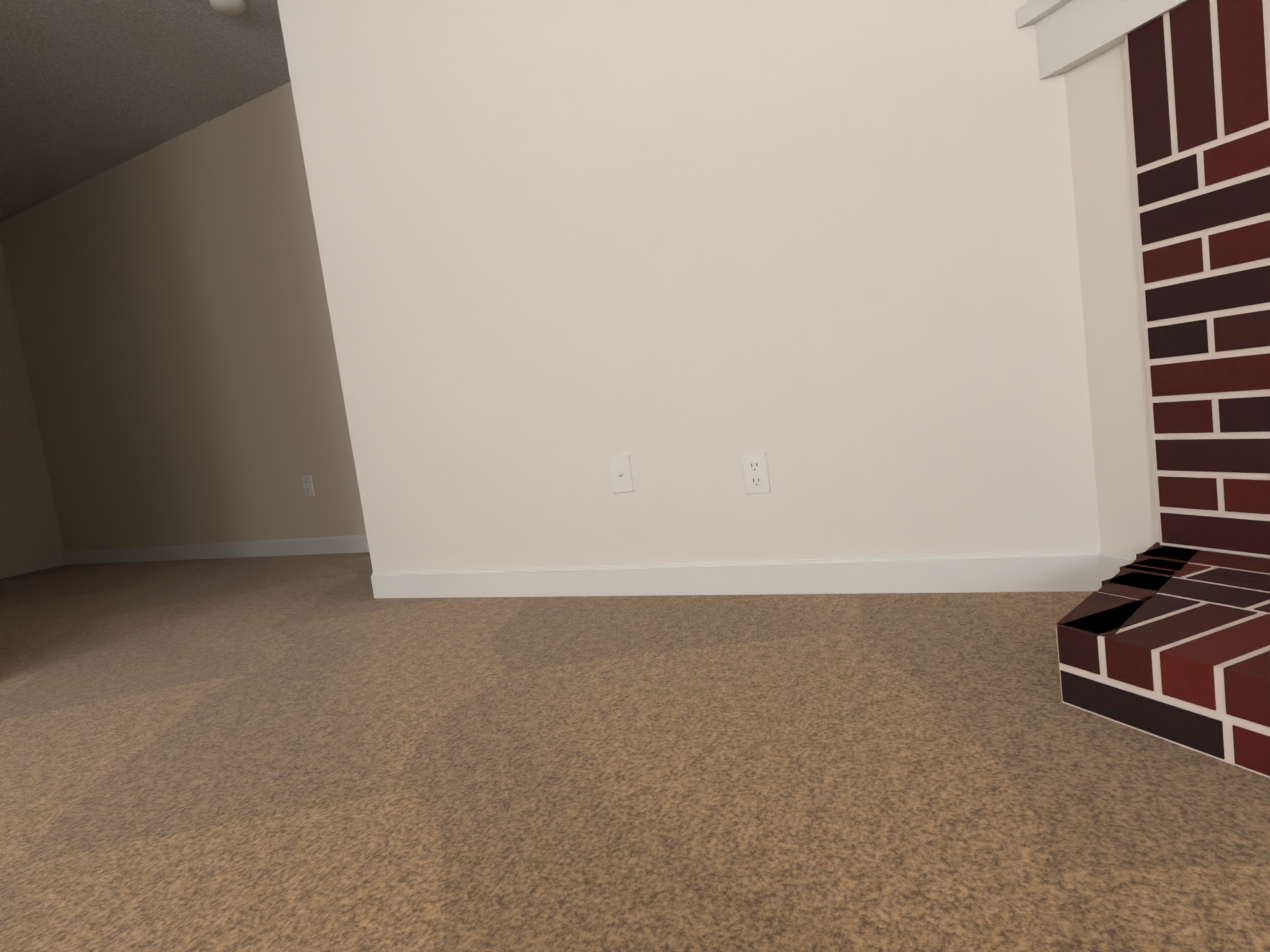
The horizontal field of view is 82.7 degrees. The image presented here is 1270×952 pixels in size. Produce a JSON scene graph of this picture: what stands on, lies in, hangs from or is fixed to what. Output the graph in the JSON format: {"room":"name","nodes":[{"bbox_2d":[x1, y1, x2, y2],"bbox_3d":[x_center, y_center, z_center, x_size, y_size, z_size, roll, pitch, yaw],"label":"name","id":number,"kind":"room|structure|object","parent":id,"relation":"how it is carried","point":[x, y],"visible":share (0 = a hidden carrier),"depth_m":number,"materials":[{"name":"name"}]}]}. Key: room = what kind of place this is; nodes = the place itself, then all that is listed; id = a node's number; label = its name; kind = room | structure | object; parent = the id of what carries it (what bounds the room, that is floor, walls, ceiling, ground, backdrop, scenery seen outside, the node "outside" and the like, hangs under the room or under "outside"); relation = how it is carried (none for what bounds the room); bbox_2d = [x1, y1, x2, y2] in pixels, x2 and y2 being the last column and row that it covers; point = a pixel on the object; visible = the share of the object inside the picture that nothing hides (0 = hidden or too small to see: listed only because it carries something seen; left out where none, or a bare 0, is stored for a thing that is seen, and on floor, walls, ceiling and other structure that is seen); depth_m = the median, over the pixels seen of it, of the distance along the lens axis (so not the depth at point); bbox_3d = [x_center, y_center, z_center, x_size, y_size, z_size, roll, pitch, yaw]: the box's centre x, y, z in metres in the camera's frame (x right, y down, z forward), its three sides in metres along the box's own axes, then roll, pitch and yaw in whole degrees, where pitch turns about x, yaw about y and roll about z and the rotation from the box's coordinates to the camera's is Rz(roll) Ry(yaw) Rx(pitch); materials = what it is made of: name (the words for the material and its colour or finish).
{"room":"living room","nodes":[
{"label":"living room","id":0,"kind":"room"},
{"bbox_2d":[0,258,63,578],"bbox_3d":[-5.504,-0.198,2.891,0.120,2.440,5.420,-5,6,27],"label":"wall","id":1,"kind":"structure","parent":0,"point":[29,536],"depth_m":5.07,"materials":[{"name":"beige paint"}]},
{"bbox_2d":[0,0,290,221],"bbox_3d":[-1.936,-1.700,-0.031,9.340,0.100,7.040,-5,6,27],"label":"ceiling","id":2,"kind":"structure","parent":0,"point":[89,89],"depth_m":3.45,"materials":[{"name":"white paint"}]},
{"bbox_2d":[210,0,245,15],"bbox_3d":[-1.669,-1.933,2.957,0.130,0.034,0.130,-5,6,27],"label":"smoke detector","id":3,"kind":"object","parent":2,"relation":"attached to","point":[231,7],"visible":1,"depth_m":2.95,"materials":[{"name":"white plastic"}]},
{"bbox_2d":[0,82,366,564],"bbox_3d":[-2.484,-0.726,4.295,3.990,2.440,0.120,-5,6,27],"label":"wall","id":4,"kind":"structure","parent":0,"point":[169,372],"depth_m":4.30,"materials":[{"name":"beige paint"}]},
{"bbox_2d":[302,475,314,495],"bbox_3d":[-1.820,0.055,4.013,0.072,0.115,0.009,-5,6,27],"label":"outlet","id":5,"kind":"object","parent":4,"relation":"attached to","point":[308,486],"visible":1,"depth_m":4.01,"materials":[{"name":"white plastic"}]},
{"bbox_2d":[0,552,1269,951],"bbox_3d":[-1.602,0.808,0.193,9.340,0.100,7.040,-5,6,27],"label":"floor","id":6,"kind":"structure","parent":0,"point":[322,752],"depth_m":1.12,"materials":[{"name":"carpet"}]},
{"bbox_2d":[1016,0,1269,777],"bbox_3d":[1.251,-0.349,0.762,1.474,1.335,1.476,-5,6,27],"label":"fireplace","id":7,"kind":"object","parent":6,"relation":"on","point":[1167,637],"visible":1,"depth_m":1.33,"materials":[{"name":"brick"}]},
{"bbox_2d":[277,0,1100,572],"bbox_3d":[0.797,-0.965,2.073,3.890,2.440,0.860,-5,6,27],"label":"wall","id":8,"kind":"structure","parent":0,"point":[685,254],"depth_m":2.00,"materials":[{"name":"white paint"}]},
{"bbox_2d":[62,535,1135,597],"bbox_3d":[-1.615,0.713,0.184,9.100,0.093,6.800,-5,6,27],"label":"baseboard","id":9,"kind":"structure","parent":8,"relation":"attached to","point":[1054,571],"depth_m":2.08,"materials":[{"name":"white wood"}]},
{"bbox_2d":[609,454,634,492],"bbox_3d":[-0.045,-0.005,2.172,0.072,0.115,0.021,-5,6,27],"label":"outlet","id":10,"kind":"object","parent":8,"relation":"attached to","point":[621,474],"visible":1,"depth_m":2.17,"materials":[{"name":"white plastic"}]},
{"bbox_2d":[741,452,770,494],"bbox_3d":[0.335,-0.007,1.999,0.072,0.115,0.010,-5,6,27],"label":"electrical outlet","id":11,"kind":"object","parent":8,"relation":"attached to","point":[756,474],"visible":1,"depth_m":2.00,"materials":[{"name":"white plastic"}]},
{"bbox_2d":[1065,41,1159,554],"bbox_3d":[1.309,-0.916,0.758,0.120,2.440,1.800,-9,5,-20],"label":"wall","id":12,"kind":"structure","parent":0,"point":[1099,123],"depth_m":1.56,"materials":[{"name":"white paint"}]}
]}

